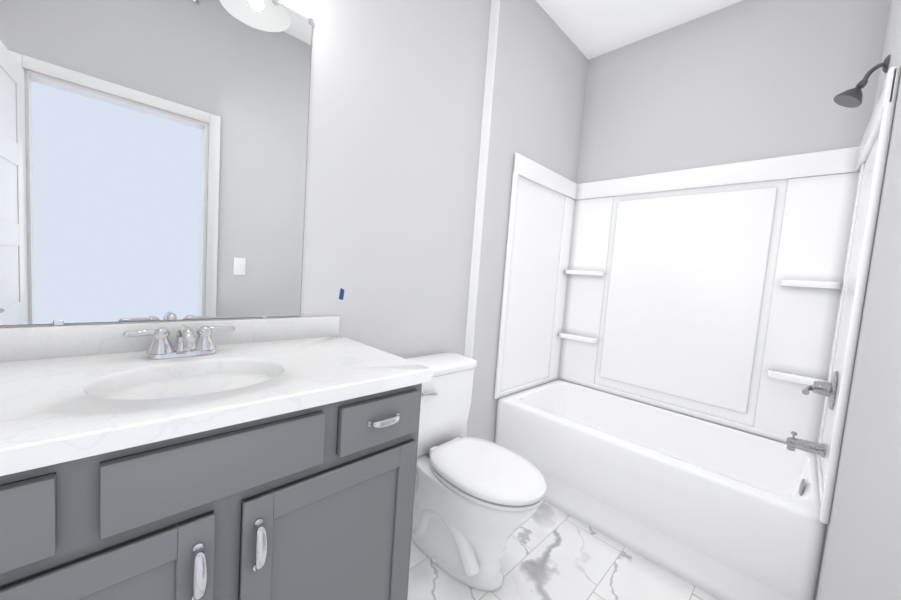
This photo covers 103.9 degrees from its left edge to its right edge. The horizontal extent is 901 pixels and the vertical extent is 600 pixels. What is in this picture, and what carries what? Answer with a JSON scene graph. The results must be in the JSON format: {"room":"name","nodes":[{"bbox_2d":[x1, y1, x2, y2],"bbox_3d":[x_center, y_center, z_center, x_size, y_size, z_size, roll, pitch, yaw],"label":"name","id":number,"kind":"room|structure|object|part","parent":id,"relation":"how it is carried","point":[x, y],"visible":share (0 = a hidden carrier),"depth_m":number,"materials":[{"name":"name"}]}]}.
{"room":"bathroom","nodes":[
{"label":"bathroom","id":0,"kind":"room"},
{"bbox_2d":[0,0,490,358],"bbox_3d":[-0.610,-0.328,1.237,1.985,2.768,0.108,0,6,-45],"label":"wall","id":1,"kind":"structure","parent":0,"point":[153,158],"depth_m":1.11,"materials":[{"name":"grey paint"}]},
{"bbox_2d":[339,288,343,299],"bbox_3d":[-0.431,-0.023,1.395,0.023,0.048,0.001,0,6,-45],"label":"tape","id":2,"kind":"object","parent":1,"relation":"attached to","point":[341,295],"visible":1,"depth_m":1.40,"materials":[{"name":"blue plastic"}]},
{"bbox_2d":[464,0,499,436],"bbox_3d":[0.147,-0.370,1.889,0.011,2.667,0.051,0,6,-45],"label":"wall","id":3,"kind":"structure","parent":0,"point":[484,151],"depth_m":1.86,"materials":[{"name":"white paint"}]},
{"bbox_2d":[466,0,587,442],"bbox_3d":[0.499,-0.326,2.320,1.115,2.768,0.150,0,6,-45],"label":"wall","id":4,"kind":"structure","parent":0,"point":[540,75],"depth_m":2.02,"materials":[{"name":"paint"}]},
{"bbox_2d":[407,501,717,599],"bbox_3d":[0.673,1.218,0.746,3.100,0.050,2.924,0,6,-45],"label":"floor","id":5,"kind":"structure","parent":0,"point":[550,552],"depth_m":1.46,"materials":[{"name":"tile"}]},
{"bbox_2d":[0,316,432,599],"bbox_3d":[-0.624,0.583,0.877,0.998,1.007,0.578,0,6,-45],"label":"bathroom vanity","id":6,"kind":"object","parent":5,"relation":"on","point":[257,459],"visible":1,"depth_m":0.73,"materials":[{"name":"grey"}]},
{"bbox_3d":[-0.670,0.318,0.438,0.240,0.120,0.019,0,6,-45],"label":"drawer","id":7,"kind":"part","parent":6,"relation":"part of","materials":[{"name":"grey wood"}]},
{"bbox_3d":[-0.626,0.695,0.536,0.441,0.583,0.019,0,6,-45],"label":"door","id":8,"kind":"part","parent":6,"relation":"part of","materials":[{"name":"grey wood"}]},
{"bbox_2d":[122,324,235,359],"bbox_3d":[-0.699,0.111,0.931,0.244,0.088,0.132,0,6,-45],"label":"faucet","id":9,"kind":"object","parent":6,"relation":"on","point":[185,347],"depth_m":0.93,"materials":[{"name":"silver metal"}]},
{"bbox_3d":[-0.458,0.504,0.642,0.021,0.110,0.031,0,6,-45],"label":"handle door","id":10,"kind":"part","parent":6,"relation":"part of","materials":[{"name":"silver metal"}]},
{"bbox_3d":[-0.386,0.504,0.714,0.021,0.110,0.031,0,6,-45],"label":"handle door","id":11,"kind":"part","parent":6,"relation":"part of","materials":[{"name":"silver metal"}]},
{"bbox_3d":[-0.281,0.695,0.883,0.443,0.583,0.019,0,6,-45],"label":"door","id":12,"kind":"part","parent":6,"relation":"part of","materials":[{"name":"grey wood"}]},
{"bbox_3d":[-0.181,0.317,0.927,0.239,0.120,0.019,0,6,-45],"label":"drawer","id":13,"kind":"part","parent":6,"relation":"part of","materials":[{"name":"grey wood"}]},
{"bbox_3d":[-0.165,0.314,0.910,0.102,0.020,0.029,0,6,-45],"label":"handle drawer","id":14,"kind":"part","parent":6,"relation":"part of","materials":[{"name":"silver metal"}]},
{"bbox_2d":[405,352,545,591],"bbox_3d":[0.064,0.698,1.480,0.436,0.790,0.704,0,6,-45],"label":"toilet","id":15,"kind":"object","parent":5,"relation":"on","point":[478,502],"visible":0.77,"depth_m":1.39,"materials":[{"name":"ceramic"}]},
{"bbox_3d":[-0.092,0.392,1.474,0.089,0.032,0.022,0,6,-45],"label":"lever","id":16,"kind":"part","parent":15,"relation":"part of","materials":[{"name":"silver metal"}]},
{"bbox_3d":[-0.096,0.493,1.639,0.417,0.346,0.196,0,6,-45],"label":"tank","id":17,"kind":"part","parent":15,"relation":"part of","materials":[{"name":"ceramic"}]},
{"bbox_3d":[-0.082,0.299,1.625,0.436,0.040,0.212,0,6,-45],"label":"tank lid","id":18,"kind":"part","parent":15,"relation":"part of","materials":[{"name":"ceramic"}]},
{"bbox_3d":[0.144,0.672,1.401,0.357,0.056,0.486,0,6,-45],"label":"seat lid","id":19,"kind":"part","parent":15,"relation":"part of","materials":[{"name":"plastic"}]},
{"bbox_3d":[0.145,0.691,1.399,0.355,0.017,0.474,0,6,-45],"label":"seat","id":20,"kind":"part","parent":15,"relation":"part of","materials":[{"name":"plastic"}]},
{"bbox_2d":[495,379,825,599],"bbox_3d":[1.006,0.895,1.923,0.758,0.469,1.370,0,6,-45],"label":"bathtub","id":21,"kind":"object","parent":5,"relation":"on","point":[719,511],"visible":0.85,"depth_m":1.61,"materials":[{"name":"ceramic"}]},
{"bbox_2d":[536,0,742,59],"bbox_3d":[0.877,-1.585,0.541,3.100,0.050,2.924,0,6,-45],"label":"ceiling","id":22,"kind":"structure","parent":0,"point":[590,29],"depth_m":2.08,"materials":[{"name":"paint"}]},
{"bbox_2d":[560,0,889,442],"bbox_3d":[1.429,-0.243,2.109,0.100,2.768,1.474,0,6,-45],"label":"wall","id":23,"kind":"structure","parent":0,"point":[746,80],"depth_m":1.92,"materials":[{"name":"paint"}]},
{"bbox_2d":[494,66,900,523],"bbox_3d":[1.066,-0.050,1.845,0.786,1.430,1.372,0,6,-45],"label":"tub surround","id":24,"kind":"object","parent":23,"relation":"attached to","point":[732,295],"visible":0.94,"depth_m":1.98,"materials":[{"name":"plastic"}]},
{"bbox_2d":[786,431,824,457],"bbox_3d":[1.471,0.600,1.461,0.058,0.079,0.113,0,6,-45],"label":"tub spout","id":25,"kind":"object","parent":24,"relation":"attached to","point":[793,443],"visible":1,"depth_m":1.45,"materials":[{"name":"silver metal"}]},
{"bbox_2d":[802,371,836,409],"bbox_3d":[1.488,0.358,1.428,0.179,0.156,0.089,0,6,-45],"label":"shower valve","id":26,"kind":"object","parent":24,"relation":"attached to","point":[826,389],"visible":1,"depth_m":1.40,"materials":[{"name":"silver metal"}]},
{"bbox_2d":[814,0,900,599],"bbox_3d":[1.185,-0.172,0.897,1.962,2.768,0.100,0,6,-45],"label":"wall","id":27,"kind":"structure","parent":0,"point":[861,555],"depth_m":0.82,"materials":[{"name":"paint"}]},
{"bbox_2d":[834,55,889,107],"bbox_3d":[1.570,-0.830,1.352,0.088,0.164,0.129,0,6,-45],"label":"shower head","id":28,"kind":"object","parent":27,"relation":"attached to","point":[851,98],"visible":1,"depth_m":1.34}
]}

